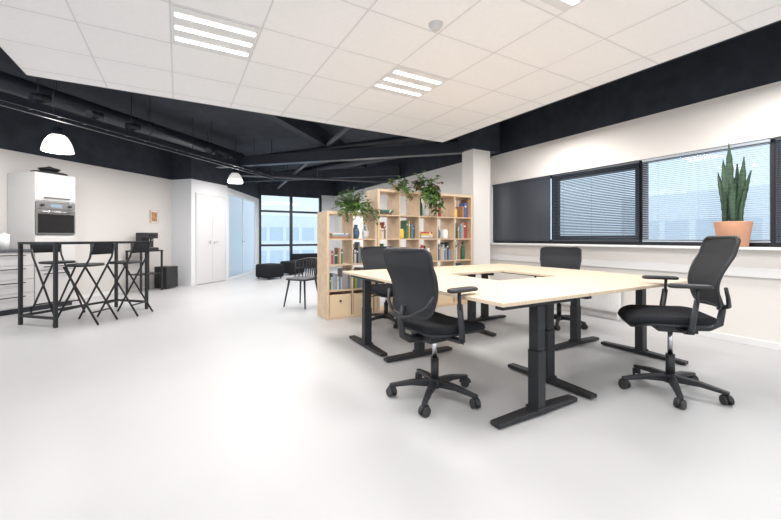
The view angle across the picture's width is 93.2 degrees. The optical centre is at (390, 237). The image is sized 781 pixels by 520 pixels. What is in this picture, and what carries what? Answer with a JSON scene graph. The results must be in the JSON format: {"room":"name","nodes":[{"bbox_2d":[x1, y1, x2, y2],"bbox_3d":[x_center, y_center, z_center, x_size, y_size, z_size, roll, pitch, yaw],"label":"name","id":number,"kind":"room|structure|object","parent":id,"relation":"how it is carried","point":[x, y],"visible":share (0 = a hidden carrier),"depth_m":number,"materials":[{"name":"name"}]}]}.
{"room":"open-plan office","nodes":[
{"label":"open-plan office","id":0,"kind":"room"},
{"bbox_2d":[0,94,171,295],"bbox_3d":[-5.935,-0.550,5.871,0.150,3.300,5.756,0,0,15],"label":"wall","id":1,"kind":"structure","parent":0,"point":[118,181],"depth_m":7.08,"materials":[{"name":"white paint"}]},
{"bbox_2d":[75,285,153,298],"bbox_3d":[-5.859,1.070,5.840,0.015,0.060,5.742,0,0,15],"label":"baseboard","id":2,"kind":"structure","parent":1,"relation":"attached to","point":[150,286],"depth_m":7.16,"materials":[{"name":"white plastic"}]},
{"bbox_2d":[150,210,157,222],"bbox_3d":[-5.226,-0.470,8.155,0.025,0.284,0.190,0,0,15],"label":"picture frame","id":3,"kind":"object","parent":1,"relation":"attached to","point":[153,213],"visible":1,"depth_m":8.14,"materials":[{"name":"white plastic"}]},
{"bbox_2d":[151,212,156,221],"bbox_3d":[-5.222,-0.470,8.154,0.003,0.210,0.136,0,0,15],"label":"print","id":4,"kind":"object","parent":3,"relation":"attached to","point":[153,214],"depth_m":8.16},
{"bbox_2d":[172,144,226,285],"bbox_3d":[-4.675,-0.550,9.123,0.559,3.300,1.203,0,0,16],"label":"wall","id":5,"kind":"structure","parent":0,"point":[190,175],"depth_m":8.57,"materials":[{"name":"white paint"}]},
{"bbox_2d":[198,194,211,283],"bbox_3d":[-4.429,0.033,8.835,0.075,2.110,0.463,0,0,15],"label":"door","id":6,"kind":"structure","parent":5,"relation":"in","point":[204,202],"depth_m":8.82,"materials":[{"name":"grey wood"}]},
{"bbox_2d":[195,192,225,284],"bbox_3d":[-4.393,0.020,9.069,0.031,2.160,1.010,0,0,15],"label":"trim","id":7,"kind":"structure","parent":5,"relation":"attached to","point":[196,193],"depth_m":8.61,"materials":[{"name":"grey"}]},
{"bbox_2d":[212,196,224,281],"bbox_3d":[-4.306,0.033,9.289,0.075,2.110,0.464,0,0,15],"label":"door","id":8,"kind":"structure","parent":5,"relation":"in","point":[218,204],"depth_m":9.27,"materials":[{"name":"grey wood"}]},
{"bbox_2d":[227,168,258,279],"bbox_3d":[-4.406,-0.550,11.034,0.120,3.300,2.822,0,0,-4],"label":"wall","id":9,"kind":"structure","parent":0,"point":[248,190],"depth_m":11.06,"materials":[{"name":"white paint"}]},
{"bbox_2d":[229,193,255,278],"bbox_3d":[-4.375,-0.050,10.985,0.115,2.300,2.480,0,0,-4],"label":"door","id":10,"kind":"structure","parent":9,"relation":"in","point":[242,211],"depth_m":10.87,"materials":[{"name":"blue glass"}]},
{"bbox_2d":[240,166,400,182],"bbox_3d":[-2.024,-1.735,10.141,4.669,0.230,0.200,0,0,13],"label":"beam","id":11,"kind":"structure","parent":9,"relation":"attached to","point":[394,171],"depth_m":9.89,"materials":[{"name":"black metal"}]},
{"bbox_2d":[259,180,334,267],"bbox_3d":[-3.310,-0.550,13.179,3.000,3.300,0.150,0,0,-30],"label":"wall","id":12,"kind":"structure","parent":0,"point":[325,189],"depth_m":13.39,"materials":[{"name":"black paint"}]},
{"bbox_2d":[259,193,321,268],"bbox_3d":[-3.508,-0.210,13.031,2.220,2.630,0.090,0,0,-30],"label":"window","id":13,"kind":"structure","parent":12,"relation":"in","point":[290,211],"depth_m":12.97,"materials":[{"name":"grey metal"}]},
{"bbox_2d":[0,267,780,519],"bbox_3d":[-2.950,1.175,3.725,12.600,0.150,17.400,0,0,-30],"label":"floor","id":14,"kind":"structure","parent":0,"point":[223,400],"depth_m":2.21,"materials":[{"name":"concrete"}]},
{"bbox_2d":[0,251,33,315],"bbox_3d":[-5.676,0.650,5.302,0.620,0.900,0.600,0,0,15],"label":"base cabinet","id":15,"kind":"object","parent":14,"relation":"on","point":[8,260],"visible":0.68,"depth_m":5.29,"materials":[{"name":"grey laminate"}]},
{"bbox_2d":[8,171,74,310],"bbox_3d":[-5.522,0.050,5.871,0.620,2.100,0.560,0,0,15],"label":"tall cabinet","id":16,"kind":"object","parent":14,"relation":"on","point":[24,188],"visible":0.62,"depth_m":5.65,"materials":[{"name":"grey laminate"}]},
{"bbox_2d":[30,170,67,175],"bbox_3d":[-5.437,-1.022,5.880,0.354,0.042,0.474,0,0,15],"label":"serving tray","id":17,"kind":"object","parent":16,"relation":"on","point":[42,171],"visible":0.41,"depth_m":5.76,"materials":[{"name":"black plastic"}]},
{"bbox_2d":[38,166,60,171],"bbox_3d":[-5.437,-1.085,5.880,0.280,0.120,0.280,0,0,-30],"label":"pan","id":18,"kind":"object","parent":17,"relation":"on","point":[48,168],"visible":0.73,"depth_m":5.80,"materials":[{"name":"black metal"}]},
{"bbox_2d":[35,201,74,234],"bbox_3d":[-5.467,-0.302,5.856,0.559,0.504,0.540,0,0,15],"label":"oven","id":19,"kind":"object","parent":16,"relation":"in","point":[51,218],"visible":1,"depth_m":5.76,"materials":[{"name":"silver metal"}]},
{"bbox_2d":[30,244,85,313],"bbox_3d":[-4.789,0.577,5.291,0.561,1.039,0.405,0,0,15],"label":"bar chair","id":20,"kind":"object","parent":14,"relation":"on","point":[35,248],"visible":0.7,"depth_m":5.22,"materials":[{"name":"black plastic"}]},
{"bbox_2d":[18,241,148,327],"bbox_3d":[-4.234,0.575,5.196,0.650,1.050,1.280,0,0,15],"label":"bar table","id":21,"kind":"object","parent":14,"relation":"on","point":[55,309],"visible":0.84,"depth_m":4.66,"materials":[{"name":"black metal"}]},
{"bbox_2d":[52,242,117,325],"bbox_3d":[-3.933,0.577,4.787,0.561,1.039,0.405,0,0,0],"label":"bar chair","id":22,"kind":"object","parent":14,"relation":"on","point":[96,248],"visible":1,"depth_m":4.72,"materials":[{"name":"black plastic"}]},
{"bbox_2d":[96,242,152,316],"bbox_3d":[-3.792,0.577,5.306,0.561,1.039,0.405,0,0,0],"label":"bar chair","id":23,"kind":"object","parent":14,"relation":"on","point":[136,247],"visible":0.97,"depth_m":5.24,"materials":[{"name":"black plastic"}]},
{"bbox_2d":[125,250,162,292],"bbox_3d":[-5.066,0.675,7.607,0.400,0.850,0.520,0,0,15],"label":"side table","id":24,"kind":"object","parent":14,"relation":"on","point":[140,274],"visible":0.68,"depth_m":7.53,"materials":[{"name":"black metal"}]},
{"bbox_2d":[136,233,158,249],"bbox_3d":[-5.058,0.070,7.678,0.300,0.360,0.280,0,0,15],"label":"coffee machine","id":25,"kind":"object","parent":24,"relation":"on","point":[149,237],"visible":0.71,"depth_m":7.61,"materials":[{"name":"black plastic"}]},
{"bbox_2d":[154,266,177,287],"bbox_3d":[-4.896,0.850,8.074,0.358,0.460,0.300,0,0,15],"label":"mini fridge","id":26,"kind":"object","parent":14,"relation":"on","point":[170,273],"visible":1,"depth_m":7.96,"materials":[{"name":"black metal"}]},
{"bbox_2d":[256,263,283,279],"bbox_3d":[-3.271,0.898,10.001,0.550,0.403,0.550,0,0,31],"label":"pouf","id":27,"kind":"object","parent":14,"relation":"on","point":[266,270],"visible":1,"depth_m":9.79,"materials":[{"name":"black fabric"}]},
{"bbox_2d":[280,260,303,274],"bbox_3d":[-2.982,0.898,11.205,0.550,0.403,0.550,0,0,43],"label":"pouf","id":28,"kind":"object","parent":14,"relation":"on","point":[289,266],"visible":0.69,"depth_m":10.96,"materials":[{"name":"black fabric"}]},
{"bbox_2d":[283,257,316,308],"bbox_3d":[-1.409,0.713,5.995,0.504,0.779,0.487,0,0,25],"label":"dining chair","id":29,"kind":"object","parent":14,"relation":"on","point":[305,278],"visible":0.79,"depth_m":6.07,"materials":[{"name":"black plastic"}]},
{"bbox_2d":[290,253,329,266],"bbox_3d":[-2.751,0.819,12.607,1.200,0.563,0.700,0,0,-30],"label":"lounge sofa","id":30,"kind":"object","parent":14,"relation":"on","point":[304,255],"visible":0.32,"depth_m":12.55,"materials":[{"name":"black fabric"}]},
{"bbox_2d":[317,211,376,319],"bbox_3d":[-0.619,0.368,5.290,0.761,1.463,0.390,0,0,-30],"label":"bookcase","id":31,"kind":"object","parent":14,"relation":"on","point":[323,239],"visible":0.47,"depth_m":5.15,"materials":[{"name":"brown wood"}]},
{"bbox_2d":[329,273,334,289],"bbox_3d":[-0.829,0.602,5.166,0.036,0.218,0.208,0,0,-30],"label":"book","id":32,"kind":"object","parent":31,"relation":"on","point":[330,274],"visible":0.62,"depth_m":5.08,"materials":[{"name":"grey paper"}]},
{"bbox_2d":[329,236,347,238],"bbox_3d":[-0.730,-0.007,5.163,0.236,0.031,0.160,0,0,-30],"label":"book","id":33,"kind":"object","parent":31,"relation":"on","point":[330,237],"visible":0.89,"depth_m":5.09,"materials":[{"name":"brown paper"}]},
{"bbox_2d":[329,234,347,235],"bbox_3d":[-0.730,-0.036,5.163,0.236,0.026,0.160,0,0,-30],"label":"book","id":34,"kind":"object","parent":33,"relation":"on","point":[329,234],"visible":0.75,"depth_m":5.09,"materials":[{"name":"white paper"}]},
{"bbox_2d":[329,291,350,316],"bbox_3d":[-0.765,0.917,5.192,0.310,0.290,0.355,0,0,-30],"label":"storage box","id":35,"kind":"object","parent":31,"relation":"on","point":[340,301],"visible":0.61,"depth_m":5.06,"materials":[{"name":"beige wood"}]},
{"bbox_2d":[338,268,344,288],"bbox_3d":[-0.699,0.573,5.214,0.033,0.276,0.184,0,0,-30],"label":"book","id":36,"kind":"object","parent":31,"relation":"on","point":[340,271],"visible":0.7,"depth_m":5.14,"materials":[{"name":"grey paper"}]},
{"bbox_2d":[341,268,346,288],"bbox_3d":[-0.665,0.571,5.230,0.040,0.280,0.172,0,0,-30],"label":"book","id":37,"kind":"object","parent":31,"relation":"on","point":[341,268],"visible":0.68,"depth_m":5.16,"materials":[{"name":"grey paper"}]},
{"bbox_2d":[353,225,359,238],"bbox_3d":[-0.498,-0.091,5.297,0.110,0.200,0.110,0,0,-30],"label":"vase","id":38,"kind":"object","parent":31,"relation":"on","point":[356,232],"visible":0.93,"depth_m":5.26,"materials":[{"name":"blue ceramic"}]},
{"bbox_2d":[354,242,359,262],"bbox_3d":[-0.485,0.209,5.353,0.024,0.302,0.137,0,0,-30],"label":"book","id":39,"kind":"object","parent":31,"relation":"on","point":[356,244],"visible":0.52,"depth_m":5.30,"materials":[{"name":"grey paper"}]},
{"bbox_2d":[354,267,361,287],"bbox_3d":[-0.468,0.568,5.340,0.036,0.285,0.201,0,0,-30],"label":"book","id":40,"kind":"object","parent":31,"relation":"on","point":[357,268],"visible":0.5,"depth_m":5.26,"materials":[{"name":"grey paper"}]},
{"bbox_2d":[331,189,385,230],"bbox_3d":[-0.506,-0.412,5.243,0.718,0.655,0.762,0,0,-27],"label":"potted plant","id":41,"kind":"object","parent":31,"relation":"on","point":[352,204],"visible":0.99,"depth_m":5.12,"materials":[{"name":"green plant"}]},
{"bbox_2d":[353,290,372,313],"bbox_3d":[-0.461,0.917,5.367,0.310,0.290,0.355,0,0,-30],"label":"storage box","id":42,"kind":"object","parent":31,"relation":"in","point":[357,294],"visible":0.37,"depth_m":5.19,"materials":[{"name":"beige wood"}]},
{"bbox_2d":[362,225,368,238],"bbox_3d":[-0.367,-0.091,5.372,0.110,0.200,0.110,0,0,-30],"label":"vase","id":43,"kind":"object","parent":31,"relation":"on","point":[365,234],"visible":0.78,"depth_m":5.33,"materials":[{"name":"white ceramic"}]},
{"bbox_2d":[361,246,397,328],"bbox_3d":[-0.057,0.607,4.744,0.666,0.986,0.675,0,0,-26],"label":"office chair","id":44,"kind":"object","parent":14,"relation":"on","point":[372,257],"visible":0.46,"depth_m":4.86,"materials":[{"name":"black fabric"}]},
{"bbox_2d":[366,188,472,312],"bbox_3d":[0.503,0.193,5.936,1.814,1.814,0.390,0,0,-30],"label":"bookcase","id":45,"kind":"object","parent":14,"relation":"on","point":[447,219],"visible":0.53,"depth_m":5.94,"materials":[{"name":"brown wood"}]},
{"bbox_2d":[380,222,384,238],"bbox_3d":[-0.130,-0.114,5.559,0.018,0.246,0.143,0,0,-30],"label":"book","id":46,"kind":"object","parent":45,"relation":"on","point":[382,224],"visible":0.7,"depth_m":5.50,"materials":[{"name":"red paper"}]},
{"bbox_2d":[385,175,414,200],"bbox_3d":[0.154,-0.739,5.550,0.415,0.428,0.523,0,0,-30],"label":"potted plant","id":47,"kind":"object","parent":45,"relation":"on","point":[399,186],"visible":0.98,"depth_m":5.52,"materials":[{"name":"green plant"}]},
{"bbox_2d":[400,229,403,238],"bbox_3d":[0.153,-0.066,5.671,0.110,0.150,0.110,0,0,-30],"label":"book","id":48,"kind":"object","parent":45,"relation":"on","point":[401,230],"visible":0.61,"depth_m":5.62,"materials":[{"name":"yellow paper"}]},
{"bbox_2d":[401,220,407,238],"bbox_3d":[0.214,-0.132,5.750,0.016,0.282,0.170,0,0,-30],"label":"book","id":49,"kind":"object","parent":45,"relation":"on","point":[404,224],"visible":0.86,"depth_m":5.70,"materials":[{"name":"green paper"}]},
{"bbox_2d":[420,197,422,215],"bbox_3d":[0.472,-0.492,5.855,0.074,0.300,0.074,0,0,-30],"label":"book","id":50,"kind":"object","parent":45,"relation":"on","point":[421,205],"visible":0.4,"depth_m":5.82,"materials":[{"name":"green paper"}]},
{"bbox_2d":[423,204,428,215],"bbox_3d":[0.565,-0.442,5.908,0.110,0.200,0.110,0,0,-30],"label":"vase","id":51,"kind":"object","parent":45,"relation":"on","point":[425,209],"visible":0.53,"depth_m":5.87,"materials":[{"name":"white ceramic"}]},
{"bbox_2d":[408,170,445,217],"bbox_3d":[0.551,-0.684,5.834,0.657,0.762,0.627,0,0,-41],"label":"potted plant","id":52,"kind":"object","parent":45,"relation":"on","point":[430,191],"visible":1,"depth_m":5.73,"materials":[{"name":"green plant"}]},
{"bbox_2d":[440,242,447,259],"bbox_3d":[0.896,0.216,6.152,0.037,0.287,0.180,0,0,-30],"label":"book","id":53,"kind":"object","parent":45,"relation":"on","point":[444,243],"visible":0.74,"depth_m":6.07,"materials":[{"name":"grey paper"}]},
{"bbox_2d":[441,229,447,238],"bbox_3d":[0.893,-0.066,6.096,0.110,0.150,0.110,0,0,-30],"label":"jar","id":54,"kind":"object","parent":45,"relation":"on","point":[444,233],"visible":1,"depth_m":6.05,"materials":[{"name":"white ceramic"}]},
{"bbox_2d":[438,294,452,304],"bbox_3d":[0.814,0.917,6.100,0.310,0.290,0.355,0,0,-30],"label":"storage box","id":55,"kind":"object","parent":45,"relation":"in","point":[442,299],"visible":0.38,"depth_m":5.94,"materials":[{"name":"beige wood"}]},
{"bbox_2d":[455,206,463,216],"bbox_3d":[1.174,-0.437,6.279,0.036,0.191,0.190,0,0,-30],"label":"book","id":56,"kind":"object","parent":45,"relation":"on","point":[460,210],"visible":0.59,"depth_m":6.23,"materials":[{"name":"brown paper"}]},
{"bbox_2d":[460,242,464,258],"bbox_3d":[1.226,0.210,6.288,0.074,0.300,0.074,0,0,-30],"label":"bottle","id":57,"kind":"object","parent":45,"relation":"on","point":[462,249],"visible":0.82,"depth_m":6.26,"materials":[{"name":"green glass"}]},
{"bbox_2d":[459,203,466,217],"bbox_3d":[1.228,-0.464,6.268,0.044,0.245,0.140,0,0,-30],"label":"book","id":58,"kind":"object","parent":45,"relation":"on","point":[461,204],"visible":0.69,"depth_m":6.22,"materials":[{"name":"blue paper"}]},
{"bbox_2d":[461,199,467,217],"bbox_3d":[1.258,-0.498,6.285,0.023,0.312,0.141,0,0,-30],"label":"book","id":59,"kind":"object","parent":45,"relation":"on","point":[464,200],"visible":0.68,"depth_m":6.23,"materials":[{"name":"brown paper"}]},
{"bbox_2d":[343,266,502,356],"bbox_3d":[0.367,0.730,4.076,1.596,0.740,0.796,0,0,-30],"label":"desk","id":60,"kind":"object","parent":14,"relation":"on","point":[367,276],"visible":0.71,"depth_m":3.74,"materials":[{"name":"brown wood"}]},
{"bbox_2d":[383,247,484,417],"bbox_3d":[0.318,0.582,2.567,0.680,1.036,0.672,0,0,-36],"label":"office chair","id":61,"kind":"object","parent":14,"relation":"on","point":[413,277],"visible":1,"depth_m":2.39,"materials":[{"name":"black fabric"}]},
{"bbox_2d":[377,274,589,428],"bbox_3d":[0.594,0.730,2.879,0.796,0.740,1.496,0,0,-30],"label":"desk","id":62,"kind":"object","parent":14,"relation":"on","point":[503,295],"visible":0.89,"depth_m":2.31,"materials":[{"name":"brown wood"}]},
{"bbox_2d":[458,263,601,349],"bbox_3d":[1.585,0.730,4.372,0.796,0.740,1.496,0,0,-30],"label":"desk","id":63,"kind":"object","parent":14,"relation":"on","point":[575,339],"visible":0.56,"depth_m":3.94,"materials":[{"name":"brown wood"}]},
{"bbox_2d":[534,246,587,330],"bbox_3d":[2.121,0.607,4.655,0.671,0.986,0.680,0,0,28],"label":"office chair","id":64,"kind":"object","parent":14,"relation":"on","point":[550,256],"visible":0.43,"depth_m":4.85,"materials":[{"name":"black fabric"}]},
{"bbox_2d":[501,272,687,398],"bbox_3d":[1.789,0.730,3.163,1.546,0.740,0.796,0,0,-30],"label":"desk","id":65,"kind":"object","parent":14,"relation":"on","point":[601,283],"visible":0.73,"depth_m":2.98,"materials":[{"name":"brown wood"}]},
{"bbox_2d":[618,236,740,409],"bbox_3d":[2.009,0.542,2.636,0.682,1.116,0.656,0,0,20],"label":"office chair","id":66,"kind":"object","parent":14,"relation":"on","point":[706,272],"visible":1,"depth_m":2.57,"materials":[{"name":"black fabric"}]},
{"bbox_3d":[-5.834,0.650,4.717,0.620,0.900,0.600,0,0,15],"label":"cabinet","id":67,"kind":"object","parent":14,"relation":"on","visible":0},
{"bbox_2d":[0,249,30,251],"bbox_3d":[-5.761,0.182,5.009,0.608,0.034,1.210,0,0,15],"label":"countertop","id":68,"kind":"structure","parent":67,"relation":"on","point":[7,250],"depth_m":5.29,"materials":[{"name":"grey stone"}]},
{"bbox_2d":[0,233,9,249],"bbox_3d":[-5.537,0.044,5.292,0.110,0.240,0.110,0,0,-30],"label":"paper towel roll","id":69,"kind":"object","parent":68,"relation":"on","point":[4,238],"visible":1,"depth_m":5.26,"materials":[{"name":"white paper"}]},
{"bbox_2d":[0,0,780,141],"bbox_3d":[0.624,-1.603,1.443,5.080,0.034,7.880,0,0,-30],"label":"ceiling","id":70,"kind":"structure","parent":0,"point":[320,61],"depth_m":3.13,"materials":[{"name":"tile"}]},
{"bbox_2d":[172,5,259,59],"bbox_3d":[-1.378,-1.583,2.899,0.570,0.010,0.570,0,0,-30],"label":"ceiling light panel","id":71,"kind":"object","parent":70,"relation":"attached to","point":[191,28],"visible":1,"depth_m":2.85,"materials":[{"name":"white plastic"}]},
{"bbox_2d":[371,66,447,97],"bbox_3d":[0.182,-1.583,3.796,0.570,0.010,0.570,0,0,-30],"label":"ceiling light panel","id":72,"kind":"object","parent":70,"relation":"attached to","point":[402,81],"visible":1,"depth_m":3.75,"materials":[{"name":"white plastic"}]},
{"bbox_2d":[429,20,442,31],"bbox_3d":[0.337,-1.567,2.743,0.110,0.045,0.110,0,0,-30],"label":"smoke detector","id":73,"kind":"object","parent":70,"relation":"attached to","point":[435,25],"visible":1,"depth_m":2.71,"materials":[{"name":"white plastic"}]},
{"bbox_2d":[540,0,582,11],"bbox_3d":[1.104,-1.583,2.192,0.570,0.010,0.570,0,0,-30],"label":"ceiling light panel","id":74,"kind":"object","parent":70,"relation":"attached to","point":[563,5],"visible":1,"depth_m":2.49,"materials":[{"name":"white plastic"}]},
{"bbox_2d":[0,20,780,171],"bbox_3d":[-2.950,-2.275,3.725,12.600,0.150,17.400,0,0,-30],"label":"ceiling","id":75,"kind":"structure","parent":0,"point":[249,133],"depth_m":6.91,"materials":[{"name":"black paint"}]},
{"bbox_2d":[0,71,244,156],"bbox_3d":[-4.341,-1.990,5.844,0.238,0.418,6.081,0,0,15],"label":"ventilation duct","id":76,"kind":"object","parent":75,"relation":"hanging from","point":[9,83],"visible":0.77,"depth_m":5.58,"materials":[{"name":"black metal"}]},
{"bbox_2d":[40,107,74,154],"bbox_3d":[-4.555,-1.481,5.052,0.352,0.608,0.352,0,0,-30],"label":"pendant lamp","id":77,"kind":"object","parent":76,"relation":"hanging from","point":[56,142],"visible":1,"depth_m":4.99,"materials":[{"name":"white"}]},
{"bbox_2d":[0,77,269,175],"bbox_3d":[-3.843,-1.859,5.981,0.140,0.679,6.364,0,0,15],"label":"cable tray","id":78,"kind":"object","parent":75,"relation":"hanging from","point":[3,98],"visible":0.73,"depth_m":5.26,"materials":[{"name":"grey paint"}]},
{"bbox_2d":[28,92,51,107],"bbox_3d":[-4.247,-1.678,4.480,0.130,0.174,0.201,0,0,26],"label":"spotlight","id":79,"kind":"object","parent":78,"relation":"attached to","point":[33,97],"visible":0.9,"depth_m":4.45,"materials":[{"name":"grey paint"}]},
{"bbox_2d":[85,110,103,123],"bbox_3d":[-4.082,-1.678,5.094,0.130,0.174,0.201,0,0,3],"label":"spotlight","id":80,"kind":"object","parent":78,"relation":"attached to","point":[91,114],"visible":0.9,"depth_m":5.04,"materials":[{"name":"grey paint"}]},
{"bbox_2d":[124,123,140,133],"bbox_3d":[-3.934,-1.678,5.640,0.130,0.174,0.201,0,0,26],"label":"spotlight","id":81,"kind":"object","parent":78,"relation":"attached to","point":[128,126],"visible":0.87,"depth_m":5.60,"materials":[{"name":"grey paint"}]},
{"bbox_2d":[206,148,215,156],"bbox_3d":[-3.511,-1.678,7.211,0.130,0.174,0.201,0,0,3],"label":"spotlight","id":82,"kind":"object","parent":78,"relation":"attached to","point":[208,150],"visible":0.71,"depth_m":7.13,"materials":[{"name":"grey paint"}]},
{"bbox_2d":[225,154,235,162],"bbox_3d":[-3.363,-1.678,7.757,0.130,0.174,0.201,0,0,26],"label":"spotlight","id":83,"kind":"object","parent":78,"relation":"attached to","point":[227,157],"visible":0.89,"depth_m":7.70,"materials":[{"name":"grey paint"}]},
{"bbox_2d":[0,79,273,178],"bbox_3d":[-3.656,-1.810,5.857,0.036,0.779,6.364,0,0,15],"label":"rail","id":84,"kind":"object","parent":75,"relation":"hanging from","point":[3,104],"visible":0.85,"depth_m":5.09,"materials":[{"name":"black metal"}]},
{"bbox_2d":[227,169,242,183],"bbox_3d":[-3.713,-1.758,8.824,0.349,0.882,0.349,0,0,-7],"label":"pendant lamp","id":85,"kind":"object","parent":75,"relation":"hanging from","point":[234,177],"visible":0.97,"depth_m":8.74,"materials":[{"name":"white"}]},
{"bbox_2d":[257,112,366,167],"bbox_3d":[-1.422,-2.050,7.488,0.160,0.300,5.374,0,0,15],"label":"beam","id":86,"kind":"structure","parent":75,"relation":"attached to","point":[309,130],"depth_m":6.83,"materials":[{"name":"black metal"}]},
{"bbox_2d":[240,163,386,182],"bbox_3d":[-1.874,-1.845,9.477,3.711,0.709,0.060,0,0,-16],"label":"ceiling pipe","id":87,"kind":"object","parent":75,"relation":"hanging from","point":[241,175],"visible":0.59,"depth_m":9.47,"materials":[{"name":"grey metal"}]},
{"bbox_2d":[277,127,350,188],"bbox_3d":[-2.152,-1.925,9.260,0.100,0.549,7.011,0,0,-27],"label":"ceiling pipe","id":88,"kind":"object","parent":75,"relation":"hanging from","point":[343,130],"visible":0.56,"depth_m":7.39,"materials":[{"name":"grey metal"}]},
{"bbox_2d":[261,132,423,154],"bbox_3d":[-1.435,-1.994,7.711,4.604,0.409,0.120,0,0,26],"label":"ceiling pipe","id":89,"kind":"object","parent":75,"relation":"hanging from","point":[400,139],"visible":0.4,"depth_m":7.26,"materials":[{"name":"black metal"}]},
{"bbox_2d":[256,138,457,182],"bbox_3d":[-1.459,-2.000,9.658,7.503,0.399,0.200,0,0,39],"label":"ceiling pipe","id":90,"kind":"object","parent":75,"relation":"hanging from","point":[340,164],"visible":0.27,"depth_m":9.40,"materials":[{"name":"black metal"}]},
{"bbox_2d":[458,122,499,278],"bbox_3d":[1.618,-0.550,6.756,0.660,3.300,0.380,0,0,-30],"label":"wall column","id":91,"kind":"structure","parent":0,"point":[477,146],"depth_m":6.60,"materials":[{"name":"white paint"}]},
{"bbox_2d":[215,142,462,167],"bbox_3d":[-1.204,-1.660,7.480,5.473,0.200,0.160,0,0,15],"label":"beam","id":92,"kind":"structure","parent":91,"relation":"attached to","point":[447,148],"depth_m":7.30,"materials":[{"name":"black metal"}]},
{"bbox_2d":[335,22,780,342],"bbox_3d":[1.962,-0.550,7.271,0.450,3.300,15.650,0,0,-30],"label":"wall","id":93,"kind":"structure","parent":0,"point":[719,95],"depth_m":4.71,"materials":[{"name":"white paint"}]},
{"bbox_2d":[494,176,553,243],"bbox_3d":[2.402,-0.472,6.716,0.060,1.135,1.330,0,0,-30],"label":"window","id":94,"kind":"structure","parent":93,"relation":"in","point":[551,241],"depth_m":6.31,"materials":[{"name":"grey metal"}]},
{"bbox_2d":[493,175,550,240],"bbox_3d":[2.332,-0.494,6.676,0.028,1.089,1.290,0,0,-30],"label":"blind","id":95,"kind":"object","parent":94,"relation":"attached to","point":[521,208],"visible":1,"depth_m":6.60,"materials":[{"name":"grey fabric"}]},
{"bbox_2d":[563,292,620,320],"bbox_3d":[2.733,0.800,5.291,0.153,0.599,1.149,0,0,-30],"label":"radiator","id":96,"kind":"object","parent":93,"relation":"attached to","point":[611,302],"visible":0.29,"depth_m":4.99,"materials":[{"name":"white metal"}]},
{"bbox_2d":[554,161,642,244],"bbox_3d":[3.063,-0.472,5.545,0.080,1.135,1.360,0,0,-30],"label":"window","id":97,"kind":"structure","parent":93,"relation":"in","point":[640,166],"depth_m":5.22,"materials":[{"name":"grey"}]},
{"bbox_2d":[552,160,639,241],"bbox_3d":[3.003,-0.494,5.510,0.028,1.089,1.320,0,0,-30],"label":"blind","id":98,"kind":"object","parent":97,"relation":"attached to","point":[610,239],"visible":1,"depth_m":5.42,"materials":[{"name":"grey"}]},
{"bbox_2d":[490,254,780,278],"bbox_3d":[3.731,0.350,3.703,0.040,0.100,7.700,0,0,-30],"label":"trim","id":99,"kind":"structure","parent":93,"relation":"attached to","point":[772,273],"depth_m":4.52,"materials":[{"name":"white plastic"}]},
{"bbox_2d":[490,243,780,250],"bbox_3d":[3.795,0.107,3.792,0.400,0.025,7.790,0,0,-30],"label":"trim","id":100,"kind":"structure","parent":93,"relation":"attached to","point":[586,245],"depth_m":4.67,"materials":[{"name":"white plastic"}]},
{"bbox_2d":[713,143,752,246],"bbox_3d":[3.671,-0.463,3.957,0.315,1.115,0.315,0,0,35],"label":"potted snake plant","id":101,"kind":"object","parent":100,"relation":"on","point":[733,191],"visible":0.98,"depth_m":3.92,"materials":[{"name":"green plant"}]},
{"bbox_2d":[554,304,780,350],"bbox_3d":[3.742,1.065,3.709,0.015,0.070,7.700,0,0,-30],"label":"baseboard","id":102,"kind":"structure","parent":93,"relation":"attached to","point":[738,339],"depth_m":3.98,"materials":[{"name":"white plastic"}]},
{"bbox_2d":[643,139,774,246],"bbox_3d":[3.725,-0.472,4.415,0.060,1.135,1.260,0,0,-30],"label":"window","id":103,"kind":"structure","parent":93,"relation":"in","point":[772,144],"depth_m":4.11,"materials":[{"name":"grey"}]},
{"bbox_2d":[642,138,770,242],"bbox_3d":[3.656,-0.494,4.375,0.028,1.089,1.220,0,0,-30],"label":"blind","id":104,"kind":"object","parent":103,"relation":"attached to","point":[764,141],"visible":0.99,"depth_m":4.39,"materials":[{"name":"grey"}]},
{"bbox_2d":[775,140,780,246],"bbox_3d":[4.672,-0.472,2.768,0.060,1.135,2.540,0,0,-30],"label":"window","id":105,"kind":"structure","parent":93,"relation":"in","point":[776,244],"depth_m":3.84,"materials":[{"name":"grey"}]},
{"bbox_2d":[775,136,780,242],"bbox_3d":[4.309,-0.494,3.239,0.028,1.089,1.320,0,0,-30],"label":"blind","id":106,"kind":"object","parent":105,"relation":"attached to","point":[776,138],"visible":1,"depth_m":3.79,"materials":[{"name":"grey"}]},
{"label":"outside","id":107,"kind":"structure","parent":0,"visible":0},
{"bbox_2d":[621,185,769,245],"bbox_3d":[26.456,3.000,26.120,12.090,12.200,13.090,0,0,-30],"label":"office building","id":108,"kind":"structure","parent":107,"point":[701,223],"depth_m":24.66,"materials":[{"name":"white"}]},
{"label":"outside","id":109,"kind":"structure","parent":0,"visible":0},
{"bbox_2d":[261,215,316,263],"bbox_3d":[-9.575,3.300,48.658,28.090,11.600,10.090,0,0,-30],"label":"office building","id":110,"kind":"structure","parent":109,"point":[274,229],"depth_m":41.49,"materials":[{"name":"white"}]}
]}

